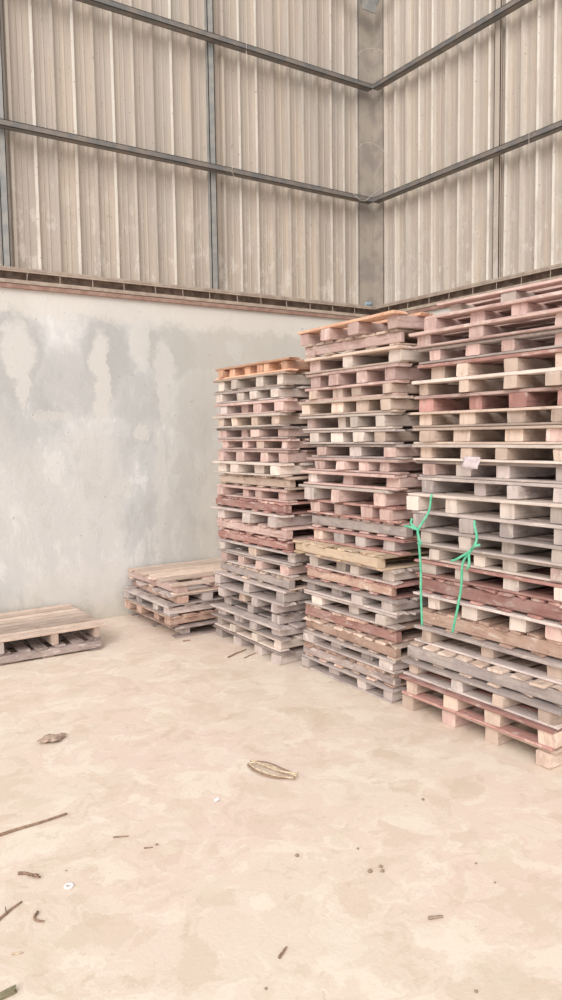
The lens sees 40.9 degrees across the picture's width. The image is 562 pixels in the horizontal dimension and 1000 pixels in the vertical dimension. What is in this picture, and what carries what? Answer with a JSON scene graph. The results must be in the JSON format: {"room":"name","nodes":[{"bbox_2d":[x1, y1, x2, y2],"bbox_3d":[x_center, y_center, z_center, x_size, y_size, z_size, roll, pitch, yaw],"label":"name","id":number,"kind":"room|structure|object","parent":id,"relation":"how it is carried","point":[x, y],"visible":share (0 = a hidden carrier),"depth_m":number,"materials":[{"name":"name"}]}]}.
{"room":"warehouse","nodes":[
{"label":"warehouse","id":0,"kind":"room"},
{"bbox_2d":[0,287,371,619],"bbox_3d":[-3.306,-0.189,5.586,10.680,2.920,0.200,-4,6,-33],"label":"wall","id":1,"kind":"structure","parent":0,"point":[109,443],"depth_m":6.64,"materials":[{"name":"concrete"}]},
{"bbox_2d":[0,265,379,319],"bbox_3d":[-3.296,-1.726,5.409,10.680,0.172,0.150,-4,6,-33],"label":"ledge","id":2,"kind":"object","parent":1,"relation":"on","point":[10,277],"depth_m":6.89,"materials":[{"name":"orange metal"}]},
{"bbox_2d":[0,24,10,266],"bbox_3d":[-2.272,-4.181,5.953,0.060,4.615,0.057,-4,6,-33],"label":"steel post","id":3,"kind":"object","parent":2,"relation":"on","point":[4,212],"visible":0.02,"depth_m":6.08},
{"bbox_2d":[0,118,372,203],"bbox_3d":[-3.389,-2.913,5.224,10.460,0.050,0.075,-4,6,-33],"label":"steel girt","id":4,"kind":"object","parent":3,"relation":"attached to","point":[5,124],"visible":1,"depth_m":6.79,"materials":[{"name":"metal"}]},
{"bbox_2d":[76,0,372,91],"bbox_3d":[-3.404,-4.073,5.125,10.460,0.050,0.075,-4,6,-33],"label":"steel girt","id":5,"kind":"object","parent":3,"relation":"attached to","point":[109,5],"visible":1,"depth_m":7.01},
{"bbox_2d":[0,0,357,304],"bbox_3d":[-3.391,-4.108,5.267,10.643,4.615,0.050,-4,6,-33],"label":"cladding","id":6,"kind":"object","parent":2,"relation":"on","point":[69,66],"visible":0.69,"depth_m":6.99,"materials":[{"name":"metal"}]},
{"bbox_2d":[204,0,218,288],"bbox_3d":[-0.670,-4.293,7.014,0.065,4.615,0.057,-4,6,-33],"label":"steel post","id":7,"kind":"object","parent":2,"relation":"on","point":[208,4],"visible":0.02,"depth_m":7.08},
{"bbox_2d":[357,0,384,305],"bbox_3d":[0.959,-4.402,8.036,0.230,4.615,0.170,-4,6,-33],"label":"column","id":8,"kind":"structure","parent":2,"relation":"on","point":[370,27],"depth_m":8.13,"materials":[{"name":"grey metal"}]},
{"bbox_2d":[358,0,378,13],"bbox_3d":[0.764,-5.249,7.539,0.784,0.402,0.462,-4,6,-33],"label":"brace","id":9,"kind":"object","parent":8,"relation":"attached to","point":[368,5],"visible":1,"depth_m":7.82,"materials":[{"name":"grey metal"}]},
{"bbox_2d":[0,615,561,999],"bbox_3d":[-0.115,1.602,1.250,11.000,0.200,12.000,-4,6,-33],"label":"floor","id":10,"kind":"structure","parent":0,"point":[159,726],"depth_m":3.02,"materials":[{"name":"concrete"}]},
{"bbox_2d":[0,984,16,999],"bbox_3d":[-0.803,1.425,2.167,0.093,0.015,0.023,-5,6,-40],"label":"wood offcut","id":11,"kind":"object","parent":10,"relation":"on","point":[8,992],"visible":1,"depth_m":2.17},
{"bbox_2d":[0,901,21,919],"bbox_3d":[-0.934,1.394,2.552,0.032,0.015,0.137,1,5,20],"label":"dry twig","id":12,"kind":"object","parent":10,"relation":"on","point":[20,902],"visible":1,"depth_m":2.56,"materials":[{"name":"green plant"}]},
{"bbox_2d":[18,871,40,877],"bbox_3d":[-0.925,1.374,2.767,0.098,0.018,0.021,1,5,22],"label":"dry twig","id":13,"kind":"object","parent":10,"relation":"on","point":[19,872],"visible":1,"depth_m":2.77,"materials":[{"name":"wood"}]},
{"bbox_2d":[0,812,66,835],"bbox_3d":[-1.087,1.352,3.082,0.440,0.012,0.031,-5,6,-41],"label":"wooden stick","id":14,"kind":"object","parent":10,"relation":"on","point":[63,814],"visible":1,"depth_m":3.12,"materials":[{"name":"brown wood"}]},
{"bbox_2d":[0,630,101,664],"bbox_3d":[-2.082,1.099,5.778,1.177,0.086,0.872,-4,6,-32],"label":"wooden pallet","id":15,"kind":"object","parent":10,"relation":"on","point":[79,640],"visible":0.51,"depth_m":5.61,"materials":[{"name":"grey wood"}]},
{"bbox_2d":[0,604,107,653],"bbox_3d":[-2.098,1.006,5.785,1.294,0.098,0.893,-4,6,-34],"label":"wooden pallet","id":16,"kind":"object","parent":15,"relation":"on","point":[46,623],"visible":1,"depth_m":5.81,"materials":[{"name":"beige wood"}]},
{"bbox_2d":[37,733,66,742],"bbox_3d":[-1.219,1.264,4.015,0.113,0.027,0.129,0,5,9],"label":"dry leaf","id":17,"kind":"object","parent":10,"relation":"on","point":[49,737],"visible":1,"depth_m":3.99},
{"bbox_2d":[129,612,217,637],"bbox_3d":[-0.716,1.005,6.657,0.963,0.088,0.998,-4,6,-33],"label":"wooden pallet","id":18,"kind":"object","parent":10,"relation":"on","point":[183,629],"visible":0.12,"depth_m":6.14,"materials":[{"name":"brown wood"}]},
{"bbox_2d":[123,597,217,627],"bbox_3d":[-0.741,0.919,6.638,1.003,0.087,0.976,-4,6,-34],"label":"wooden pallet","id":19,"kind":"object","parent":18,"relation":"on","point":[186,617],"visible":0.26,"depth_m":6.20,"materials":[{"name":"brown wood"}]},
{"bbox_2d":[123,587,225,616],"bbox_3d":[-0.745,0.833,6.630,0.998,0.086,0.973,-4,6,-35],"label":"wooden pallet","id":20,"kind":"object","parent":19,"relation":"on","point":[139,596],"visible":0.25,"depth_m":6.22,"materials":[{"name":"grey wood"}]},
{"bbox_2d":[125,577,229,606],"bbox_3d":[-0.740,0.746,6.622,0.965,0.088,0.998,-4,6,-32],"label":"wooden pallet","id":21,"kind":"object","parent":20,"relation":"on","point":[205,596],"visible":0.25,"depth_m":6.18,"materials":[{"name":"grey wood"}]},
{"bbox_2d":[128,558,230,595],"bbox_3d":[-0.718,0.659,6.620,0.968,0.085,1.001,-4,6,-33],"label":"wooden pallet","id":22,"kind":"object","parent":21,"relation":"on","point":[176,578],"visible":0.67,"depth_m":6.48,"materials":[{"name":"beige wood"}]},
{"bbox_2d":[213,624,304,664],"bbox_3d":[0.149,1.055,5.955,1.031,0.084,1.044,-4,6,-33],"label":"wooden pallet","id":23,"kind":"object","parent":10,"relation":"on","point":[294,654],"visible":0.12,"depth_m":5.51,"materials":[{"name":"grey wood"}]},
{"bbox_2d":[215,614,305,651],"bbox_3d":[0.164,0.967,5.963,1.074,0.087,1.032,-4,6,-33],"label":"wooden pallet","id":24,"kind":"object","parent":23,"relation":"on","point":[297,639],"visible":0.09,"depth_m":5.52,"materials":[{"name":"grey wood"}]},
{"bbox_2d":[210,603,307,641],"bbox_3d":[0.125,0.881,5.937,1.023,0.087,1.058,-4,6,-34],"label":"wooden pallet","id":25,"kind":"object","parent":24,"relation":"on","point":[258,622],"visible":0.28,"depth_m":5.55,"materials":[{"name":"grey wood"}]},
{"bbox_2d":[224,595,348,624],"bbox_3d":[0.193,0.789,6.002,1.064,0.080,1.004,-4,6,-33],"label":"wooden pallet","id":26,"kind":"object","parent":25,"relation":"on","point":[292,616],"visible":0.11,"depth_m":5.46,"materials":[{"name":"grey wood"}]},
{"bbox_2d":[215,581,311,613],"bbox_3d":[0.154,0.709,5.940,1.031,0.085,1.015,-4,6,-34],"label":"wooden pallet","id":27,"kind":"object","parent":26,"relation":"on","point":[262,598],"visible":0.15,"depth_m":5.58,"materials":[{"name":"grey wood"}]},
{"bbox_2d":[214,570,311,602],"bbox_3d":[0.171,0.621,5.947,1.051,0.085,1.053,-4,6,-33],"label":"wooden pallet","id":28,"kind":"object","parent":27,"relation":"on","point":[283,595],"visible":0.13,"depth_m":5.58,"materials":[{"name":"grey wood"}]},
{"bbox_2d":[221,559,308,590],"bbox_3d":[0.226,0.530,5.963,1.090,0.087,1.047,-4,6,-33],"label":"wooden pallet","id":29,"kind":"object","parent":28,"relation":"on","point":[249,573],"visible":0.13,"depth_m":5.54,"materials":[{"name":"beige wood"}]},
{"bbox_2d":[218,547,309,577],"bbox_3d":[0.198,0.442,5.950,1.034,0.091,1.051,-4,6,-34],"label":"wooden pallet","id":30,"kind":"object","parent":29,"relation":"on","point":[285,570],"visible":0.25,"depth_m":5.59,"materials":[{"name":"grey wood"}]},
{"bbox_2d":[217,538,309,565],"bbox_3d":[0.218,0.352,5.927,1.072,0.089,1.061,-4,6,-34],"label":"wooden pallet","id":31,"kind":"object","parent":30,"relation":"on","point":[294,558],"visible":0.13,"depth_m":5.61,"materials":[{"name":"grey wood"}]},
{"bbox_2d":[218,528,313,552],"bbox_3d":[0.192,0.268,5.912,1.030,0.080,1.038,-4,6,-34],"label":"wooden pallet","id":32,"kind":"object","parent":31,"relation":"on","point":[287,546],"visible":0.19,"depth_m":5.59,"materials":[{"name":"red wood"}]},
{"bbox_2d":[216,517,313,540],"bbox_3d":[0.184,0.182,5.915,1.063,0.088,1.011,-4,6,-34],"label":"wooden pallet","id":33,"kind":"object","parent":32,"relation":"on","point":[281,533],"visible":0.31,"depth_m":5.52,"materials":[{"name":"brown wood"}]},
{"bbox_2d":[210,505,314,527],"bbox_3d":[0.141,0.093,5.901,1.032,0.090,1.034,-4,6,-34],"label":"wooden pallet","id":34,"kind":"object","parent":33,"relation":"on","point":[248,516],"visible":0.2,"depth_m":5.44,"materials":[{"name":"grey wood"}]},
{"bbox_2d":[216,494,310,514],"bbox_3d":[0.157,0.006,5.891,1.027,0.082,1.011,-4,6,-33],"label":"wooden pallet","id":35,"kind":"object","parent":34,"relation":"on","point":[302,506],"visible":0.38,"depth_m":5.52,"materials":[{"name":"red wood"}]},
{"bbox_2d":[217,484,304,502],"bbox_3d":[0.195,-0.083,5.915,1.064,0.089,1.027,-4,6,-34],"label":"wooden pallet","id":36,"kind":"object","parent":35,"relation":"on","point":[252,492],"visible":0.29,"depth_m":5.56,"materials":[{"name":"brown wood"}]},
{"bbox_2d":[219,472,342,489],"bbox_3d":[0.203,-0.172,5.890,1.024,0.089,1.033,-4,6,-33],"label":"wooden pallet","id":37,"kind":"object","parent":36,"relation":"on","point":[288,483],"visible":0.24,"depth_m":5.54,"materials":[{"name":"beige wood"}]},
{"bbox_2d":[212,460,335,476],"bbox_3d":[0.156,-0.265,5.888,1.036,0.096,1.038,-4,6,-33],"label":"wooden pallet","id":38,"kind":"object","parent":37,"relation":"on","point":[276,469],"visible":0.35,"depth_m":5.50,"materials":[{"name":"brown wood"}]},
{"bbox_2d":[218,448,349,462],"bbox_3d":[0.210,-0.359,5.890,1.076,0.086,1.045,-4,6,-33],"label":"wooden pallet","id":39,"kind":"object","parent":38,"relation":"on","point":[281,456],"visible":0.39,"depth_m":5.46,"materials":[{"name":"brown wood"}]},
{"bbox_2d":[219,438,316,449],"bbox_3d":[0.208,-0.444,5.888,1.023,0.080,1.031,-4,6,-33],"label":"wooden pallet","id":40,"kind":"object","parent":39,"relation":"on","point":[278,443],"visible":0.58,"depth_m":5.53,"materials":[{"name":"brown wood"}]},
{"bbox_2d":[217,426,355,438],"bbox_3d":[0.182,-0.525,5.862,1.026,0.084,1.053,-4,6,-33],"label":"wooden pallet","id":41,"kind":"object","parent":40,"relation":"on","point":[279,431],"visible":0.48,"depth_m":5.51,"materials":[{"name":"grey wood"}]},
{"bbox_2d":[211,412,307,427],"bbox_3d":[0.161,-0.615,5.864,1.062,0.093,1.028,-4,6,-33],"label":"wooden pallet","id":42,"kind":"object","parent":41,"relation":"on","point":[264,419],"visible":0.52,"depth_m":5.46,"materials":[{"name":"brown wood"}]},
{"bbox_2d":[214,398,308,415],"bbox_3d":[0.167,-0.708,5.834,1.019,0.094,1.031,-4,6,-34],"label":"wooden pallet","id":43,"kind":"object","parent":42,"relation":"on","point":[287,405],"visible":0.44,"depth_m":5.47,"materials":[{"name":"brown wood"}]},
{"bbox_2d":[213,386,311,403],"bbox_3d":[0.160,-0.801,5.845,1.038,0.087,1.018,-4,6,-34],"label":"wooden pallet","id":44,"kind":"object","parent":43,"relation":"on","point":[277,392],"visible":0.52,"depth_m":5.45,"materials":[{"name":"grey wood"}]},
{"bbox_2d":[213,371,310,392],"bbox_3d":[0.157,-0.894,5.840,1.018,0.099,1.040,-4,6,-33],"label":"wooden pallet","id":45,"kind":"object","parent":44,"relation":"on","point":[281,378],"visible":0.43,"depth_m":5.44,"materials":[{"name":"beige wood"}]},
{"bbox_2d":[215,357,309,379],"bbox_3d":[0.189,-0.989,5.823,1.041,0.089,1.059,-4,6,-34],"label":"wooden pallet","id":46,"kind":"object","parent":45,"relation":"on","point":[287,363],"visible":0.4,"depth_m":5.39,"materials":[{"name":"orange wood"}]},
{"bbox_2d":[247,759,297,778],"bbox_3d":[-0.050,1.285,3.588,0.284,0.025,0.106,3,6,39],"label":"bundle","id":47,"kind":"object","parent":10,"relation":"on","point":[263,763],"visible":1,"depth_m":3.58,"materials":[{"name":"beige plant"}]},
{"bbox_2d":[302,653,406,703],"bbox_3d":[0.821,1.113,5.133,1.026,0.090,0.968,-4,6,-33],"label":"wooden pallet","id":48,"kind":"object","parent":10,"relation":"on","point":[390,695],"visible":0.16,"depth_m":4.77,"materials":[{"name":"grey wood"}]},
{"bbox_2d":[303,641,408,688],"bbox_3d":[0.837,1.023,5.133,1.060,0.085,0.919,-4,6,-34],"label":"wooden pallet","id":49,"kind":"object","parent":48,"relation":"on","point":[374,674],"visible":0.17,"depth_m":4.79,"materials":[{"name":"brown wood"}]},
{"bbox_2d":[303,629,443,674],"bbox_3d":[0.834,0.937,5.121,1.028,0.086,0.960,-4,6,-33],"label":"wooden pallet","id":50,"kind":"object","parent":49,"relation":"on","point":[316,637],"visible":0.17,"depth_m":4.79,"materials":[{"name":"grey wood"}]},
{"bbox_2d":[302,616,451,660],"bbox_3d":[0.856,0.849,5.126,1.074,0.085,0.959,-4,6,-34],"label":"wooden pallet","id":51,"kind":"object","parent":50,"relation":"on","point":[376,646],"visible":0.21,"depth_m":4.75,"materials":[{"name":"beige wood"}]},
{"bbox_2d":[305,603,421,644],"bbox_3d":[0.834,0.759,5.131,1.051,0.092,0.927,-4,6,-34],"label":"wooden pallet","id":52,"kind":"object","parent":51,"relation":"on","point":[374,631],"visible":0.22,"depth_m":4.74,"materials":[{"name":"brown wood"}]},
{"bbox_2d":[304,588,437,629],"bbox_3d":[0.836,0.670,5.101,1.028,0.088,0.963,-4,6,-34],"label":"wooden pallet","id":53,"kind":"object","parent":52,"relation":"on","point":[383,619],"visible":0.14,"depth_m":4.73,"materials":[{"name":"grey wood"}]},
{"bbox_2d":[302,578,427,615],"bbox_3d":[0.811,0.583,5.085,1.001,0.086,0.971,-4,6,-34],"label":"wooden pallet","id":54,"kind":"object","parent":53,"relation":"on","point":[363,598],"visible":0.2,"depth_m":4.69,"materials":[{"name":"grey wood"}]},
{"bbox_2d":[305,563,419,599],"bbox_3d":[0.833,0.494,5.099,1.021,0.087,0.935,-4,6,-33],"label":"wooden pallet","id":55,"kind":"object","parent":54,"relation":"on","point":[357,583],"visible":0.2,"depth_m":4.74,"materials":[{"name":"red wood"}]},
{"bbox_2d":[305,552,419,585],"bbox_3d":[0.828,0.405,5.089,0.995,0.088,0.941,-4,6,-33],"label":"wooden pallet","id":56,"kind":"object","parent":55,"relation":"on","point":[392,577],"visible":0.19,"depth_m":4.73,"materials":[{"name":"grey wood"}]},
{"bbox_2d":[292,538,431,570],"bbox_3d":[0.762,0.317,5.088,1.051,0.087,0.964,-4,6,-33],"label":"wooden pallet","id":57,"kind":"object","parent":56,"relation":"on","point":[375,559],"visible":0.29,"depth_m":4.71,"materials":[{"name":"yellow wood"}]},
{"bbox_2d":[308,526,456,555],"bbox_3d":[0.849,0.225,5.072,0.996,0.093,0.963,-4,6,-34],"label":"wooden pallet","id":58,"kind":"object","parent":57,"relation":"on","point":[391,545],"visible":0.23,"depth_m":4.73,"materials":[{"name":"red wood"}]},
{"bbox_2d":[312,511,420,538],"bbox_3d":[0.875,0.131,5.076,1.017,0.093,0.938,-4,6,-34],"label":"wooden pallet","id":59,"kind":"object","parent":58,"relation":"on","point":[385,529],"visible":0.22,"depth_m":4.72,"materials":[{"name":"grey wood"}]},
{"bbox_2d":[308,498,414,523],"bbox_3d":[0.838,0.036,5.069,1.023,0.096,0.937,-4,6,-34],"label":"wooden pallet","id":60,"kind":"object","parent":59,"relation":"on","point":[398,514],"visible":0.23,"depth_m":4.70,"materials":[{"name":"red wood"}]},
{"bbox_2d":[298,482,421,506],"bbox_3d":[0.789,-0.061,5.056,1.014,0.097,0.933,-4,6,-33],"label":"wooden pallet","id":61,"kind":"object","parent":60,"relation":"on","point":[384,498],"visible":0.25,"depth_m":4.81,"materials":[{"name":"brown wood"}]},
{"bbox_2d":[301,469,455,490],"bbox_3d":[0.822,-0.157,5.050,1.008,0.092,0.981,-4,6,-33],"label":"wooden pallet","id":62,"kind":"object","parent":61,"relation":"on","point":[393,482],"visible":0.41,"depth_m":4.79,"materials":[{"name":"brown wood"}]},
{"bbox_2d":[306,456,459,474],"bbox_3d":[0.856,-0.249,5.054,1.063,0.087,0.951,-4,6,-33],"label":"wooden pallet","id":63,"kind":"object","parent":62,"relation":"on","point":[386,466],"visible":0.37,"depth_m":4.66,"materials":[{"name":"brown wood"}]},
{"bbox_2d":[311,443,420,458],"bbox_3d":[0.869,-0.335,5.007,1.010,0.088,0.957,-4,6,-33],"label":"wooden pallet","id":64,"kind":"object","parent":63,"relation":"on","point":[405,450],"visible":0.49,"depth_m":4.72,"materials":[{"name":"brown wood"}]},
{"bbox_2d":[303,429,453,443],"bbox_3d":[0.828,-0.428,5.038,1.045,0.090,0.959,-4,6,-33],"label":"wooden pallet","id":65,"kind":"object","parent":64,"relation":"on","point":[367,436],"visible":0.56,"depth_m":4.62,"materials":[{"name":"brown wood"}]},
{"bbox_2d":[299,412,451,430],"bbox_3d":[0.817,-0.520,5.030,1.059,0.094,0.955,-4,6,-33],"label":"wooden pallet","id":66,"kind":"object","parent":65,"relation":"on","point":[387,420],"visible":0.7,"depth_m":4.64,"materials":[{"name":"brown wood"}]},
{"bbox_2d":[299,395,419,415],"bbox_3d":[0.801,-0.616,5.014,1.008,0.097,0.969,-4,6,-34],"label":"wooden pallet","id":67,"kind":"object","parent":66,"relation":"on","point":[390,403],"visible":0.56,"depth_m":4.63,"materials":[{"name":"beige wood"}]},
{"bbox_2d":[305,380,453,401],"bbox_3d":[0.848,-0.713,5.035,1.043,0.088,0.960,-4,6,-33],"label":"wooden pallet","id":68,"kind":"object","parent":67,"relation":"on","point":[390,387],"visible":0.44,"depth_m":4.71,"materials":[{"name":"brown wood"}]},
{"bbox_2d":[306,363,430,387],"bbox_3d":[0.845,-0.804,5.013,1.046,0.092,0.968,-4,6,-33],"label":"wooden pallet","id":69,"kind":"object","parent":68,"relation":"on","point":[395,371],"visible":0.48,"depth_m":4.63,"materials":[{"name":"brown wood"}]},
{"bbox_2d":[304,345,429,374],"bbox_3d":[0.825,-0.899,4.982,0.991,0.102,0.945,-4,6,-34],"label":"wooden pallet","id":70,"kind":"object","parent":69,"relation":"on","point":[396,353],"visible":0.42,"depth_m":4.72,"materials":[{"name":"beige wood"}]},
{"bbox_2d":[304,328,421,357],"bbox_3d":[0.830,-0.998,4.989,1.054,0.089,0.920,-4,6,-35],"label":"wooden pallet","id":71,"kind":"object","parent":70,"relation":"on","point":[392,337],"visible":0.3,"depth_m":4.64,"materials":[{"name":"beige wood"}]},
{"bbox_2d":[297,310,433,345],"bbox_3d":[0.801,-1.085,4.931,1.018,0.092,1.040,-4,6,-31],"label":"wooden pallet","id":72,"kind":"object","parent":71,"relation":"on","point":[395,319],"visible":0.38,"depth_m":4.57,"materials":[{"name":"orange wood"}]},
{"bbox_2d":[402,690,561,768],"bbox_3d":[1.422,1.175,4.277,1.021,0.093,1.102,-4,6,-33],"label":"wooden pallet","id":73,"kind":"object","parent":10,"relation":"on","point":[545,758],"visible":0.2,"depth_m":3.95,"materials":[{"name":"beige wood"}]},
{"bbox_2d":[399,672,561,750],"bbox_3d":[1.409,1.076,4.254,1.022,0.104,1.069,-4,6,-34],"label":"wooden pallet","id":74,"kind":"object","parent":73,"relation":"on","point":[548,738],"visible":0.27,"depth_m":3.90,"materials":[{"name":"red wood"}]},
{"bbox_2d":[401,655,561,729],"bbox_3d":[1.423,0.977,4.246,1.025,0.093,1.099,-4,6,-34],"label":"wooden pallet","id":75,"kind":"object","parent":74,"relation":"on","point":[549,714],"visible":0.27,"depth_m":3.89,"materials":[{"name":"grey wood"}]},
{"bbox_2d":[407,638,561,707],"bbox_3d":[1.455,0.880,4.252,1.047,0.095,1.091,-4,6,-34],"label":"wooden pallet","id":76,"kind":"object","parent":75,"relation":"on","point":[496,676],"visible":0.34,"depth_m":3.97,"materials":[{"name":"beige wood"}]},
{"bbox_2d":[414,624,561,684],"bbox_3d":[1.508,0.779,4.279,1.060,0.096,1.082,-4,6,-34],"label":"wooden pallet","id":77,"kind":"object","parent":76,"relation":"on","point":[491,650],"visible":0.3,"depth_m":4.00,"materials":[{"name":"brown wood"}]},
{"bbox_2d":[423,606,561,658],"bbox_3d":[1.534,0.679,4.281,1.067,0.101,1.065,-4,6,-34],"label":"wooden pallet","id":78,"kind":"object","parent":77,"relation":"on","point":[496,628],"visible":0.31,"depth_m":4.00,"materials":[{"name":"brown wood"}]},
{"bbox_2d":[413,586,561,641],"bbox_3d":[1.481,0.584,4.249,0.994,0.090,1.084,-4,6,-34],"label":"wooden pallet","id":79,"kind":"object","parent":78,"relation":"on","point":[519,621],"visible":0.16,"depth_m":3.93,"materials":[{"name":"grey wood"}]},
{"bbox_2d":[417,572,561,623],"bbox_3d":[1.507,0.488,4.237,1.048,0.099,1.067,-4,6,-33],"label":"wooden pallet","id":80,"kind":"object","parent":79,"relation":"on","point":[536,608],"visible":0.35,"depth_m":3.94,"materials":[{"name":"red wood"}]},
{"bbox_2d":[414,555,561,603],"bbox_3d":[1.517,0.391,4.240,1.053,0.091,1.109,-4,6,-34],"label":"wooden pallet","id":81,"kind":"object","parent":80,"relation":"on","point":[519,585],"visible":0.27,"depth_m":3.97,"materials":[{"name":"red wood"}]},
{"bbox_2d":[420,540,561,583],"bbox_3d":[1.513,0.301,4.207,1.019,0.090,1.083,-4,6,-34],"label":"wooden pallet","id":82,"kind":"object","parent":81,"relation":"on","point":[511,566],"visible":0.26,"depth_m":3.96,"materials":[{"name":"brown wood"}]},
{"bbox_2d":[413,524,561,565],"bbox_3d":[1.491,0.206,4.204,1.055,0.098,1.072,-4,6,-34],"label":"wooden pallet","id":83,"kind":"object","parent":82,"relation":"on","point":[512,548],"visible":0.45,"depth_m":3.93,"materials":[{"name":"grey wood"}]},
{"bbox_2d":[412,508,561,544],"bbox_3d":[1.474,0.107,4.199,1.057,0.095,1.121,-4,6,-34],"label":"wooden pallet","id":84,"kind":"object","parent":83,"relation":"on","point":[486,521],"visible":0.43,"depth_m":3.98,"materials":[{"name":"grey wood"}]},
{"bbox_2d":[450,520,480,632],"bbox_3d":[0.967,0.411,3.921,0.076,0.614,0.218,-4,6,-33],"label":"strap","id":85,"kind":"object","parent":84,"relation":"hanging from","point":[468,553],"visible":1,"depth_m":3.92,"materials":[{"name":"plastic"}]},
{"bbox_2d":[407,490,561,523],"bbox_3d":[1.452,0.008,4.216,1.049,0.097,1.102,-4,6,-34],"label":"wooden pallet","id":86,"kind":"object","parent":84,"relation":"on","point":[457,502],"visible":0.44,"depth_m":4.04,"materials":[{"name":"brown wood"}]},
{"bbox_2d":[404,494,432,625],"bbox_3d":[0.756,0.334,4.207,0.173,0.741,0.066,2,6,33],"label":"strap","id":87,"kind":"object","parent":86,"relation":"hanging from","point":[412,526],"visible":1,"depth_m":4.19,"materials":[{"name":"plastic"}]},
{"bbox_2d":[417,475,561,502],"bbox_3d":[1.521,-0.087,4.211,1.075,0.088,1.083,-4,6,-33],"label":"wooden pallet","id":88,"kind":"object","parent":86,"relation":"on","point":[514,490],"visible":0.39,"depth_m":4.02,"materials":[{"name":"grey wood"}]},
{"bbox_2d":[416,458,561,483],"bbox_3d":[1.511,-0.179,4.200,1.058,0.095,1.088,-4,6,-33],"label":"wooden pallet","id":89,"kind":"object","parent":88,"relation":"on","point":[514,472],"visible":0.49,"depth_m":3.97,"materials":[{"name":"grey wood"}]},
{"bbox_2d":[412,444,561,463],"bbox_3d":[1.467,-0.271,4.169,1.025,0.091,1.086,-4,6,-33],"label":"wooden pallet","id":90,"kind":"object","parent":89,"relation":"on","point":[502,453],"visible":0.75,"depth_m":3.92,"materials":[{"name":"brown wood"}]},
{"bbox_2d":[461,456,479,468],"bbox_3d":[0.980,-0.192,3.895,0.017,0.065,0.124,-4,6,-33],"label":"paper scrap","id":91,"kind":"object","parent":90,"relation":"attached to","point":[468,462],"visible":1,"depth_m":3.89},
{"bbox_2d":[412,425,561,443],"bbox_3d":[1.490,-0.361,4.147,1.075,0.091,1.102,-4,6,-33],"label":"wooden pallet","id":92,"kind":"object","parent":90,"relation":"on","point":[541,434],"visible":1,"depth_m":3.98,"materials":[{"name":"beige wood"}]},
{"bbox_2d":[410,406,561,427],"bbox_3d":[1.486,-0.453,4.161,1.080,0.089,1.097,-4,6,-33],"label":"wooden pallet","id":93,"kind":"object","parent":92,"relation":"on","point":[544,415],"visible":0.95,"depth_m":3.96,"materials":[{"name":"beige wood"}]},
{"bbox_2d":[414,386,561,411],"bbox_3d":[1.477,-0.547,4.172,1.000,0.091,1.104,-4,6,-34],"label":"wooden pallet","id":94,"kind":"object","parent":93,"relation":"on","point":[543,396],"visible":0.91,"depth_m":4.00,"materials":[{"name":"brown wood"}]},
{"bbox_2d":[412,367,561,395],"bbox_3d":[1.472,-0.637,4.179,1.069,0.084,1.091,-4,6,-33],"label":"wooden pallet","id":95,"kind":"object","parent":94,"relation":"on","point":[552,377],"visible":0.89,"depth_m":3.98,"materials":[{"name":"brown wood"}]},
{"bbox_2d":[417,348,561,379],"bbox_3d":[1.513,-0.725,4.158,1.052,0.089,1.105,-4,6,-33],"label":"wooden pallet","id":96,"kind":"object","parent":95,"relation":"on","point":[549,358],"visible":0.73,"depth_m":3.93,"materials":[{"name":"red wood"}]},
{"bbox_2d":[418,329,561,364],"bbox_3d":[1.506,-0.811,4.133,1.047,0.086,1.090,-4,6,-33],"label":"wooden pallet","id":97,"kind":"object","parent":96,"relation":"on","point":[551,339],"visible":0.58,"depth_m":3.89,"materials":[{"name":"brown wood"}]},
{"bbox_2d":[408,307,561,348],"bbox_3d":[1.442,-0.898,4.119,1.013,0.089,1.098,-4,6,-34],"label":"wooden pallet","id":98,"kind":"object","parent":97,"relation":"on","point":[550,319],"visible":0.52,"depth_m":3.90,"materials":[{"name":"brown wood"}]},
{"bbox_2d":[424,290,561,330],"bbox_3d":[1.545,-0.991,4.131,1.085,0.088,1.082,-4,6,-33],"label":"wooden pallet","id":99,"kind":"object","parent":98,"relation":"on","point":[552,300],"visible":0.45,"depth_m":3.96,"materials":[{"name":"brown wood"}]},
{"bbox_2d":[436,278,561,311],"bbox_3d":[1.616,-1.082,4.164,1.051,0.080,1.093,-4,6,-34],"label":"wooden pallet","id":100,"kind":"object","parent":99,"relation":"on","point":[554,285],"visible":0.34,"depth_m":3.94,"materials":[{"name":"brown wood"}]},
{"bbox_2d":[425,307,449,314],"bbox_3d":[4.264,-0.129,3.670,0.200,2.920,11.380,-4,6,-33],"label":"wall","id":101,"kind":"structure","parent":0,"point":[443,310],"depth_m":7.39,"materials":[{"name":"concrete"}]},
{"bbox_2d":[374,263,561,321],"bbox_3d":[4.207,-1.665,3.495,0.150,0.172,11.348,-4,6,-33],"label":"beam","id":102,"kind":"structure","parent":101,"relation":"on","point":[427,302],"depth_m":7.08,"materials":[{"name":"orange metal"}]},
{"bbox_2d":[384,0,561,302],"bbox_3d":[4.212,-4.051,3.390,0.050,4.615,11.632,-4,6,-33],"label":"cladding","id":103,"kind":"object","parent":102,"relation":"on","point":[438,115],"visible":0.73,"depth_m":7.16,"materials":[{"name":"metal"}]},
{"bbox_2d":[373,0,531,90],"bbox_3d":[4.149,-4.019,3.284,0.075,0.050,11.358,-4,6,-33],"label":"steel girt","id":104,"kind":"object","parent":103,"relation":"attached to","point":[513,5],"visible":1,"depth_m":7.06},
{"bbox_2d":[373,120,561,202],"bbox_3d":[4.165,-2.858,3.383,0.075,0.050,11.358,-4,6,-33],"label":"steel girt","id":105,"kind":"object","parent":103,"relation":"attached to","point":[555,127],"visible":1,"depth_m":6.92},
{"bbox_2d":[492,0,502,278],"bbox_3d":[1.945,-4.305,6.732,0.022,4.615,0.070,-4,6,-33],"label":"steel post","id":106,"kind":"object","parent":102,"relation":"on","point":[498,3],"visible":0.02,"depth_m":6.81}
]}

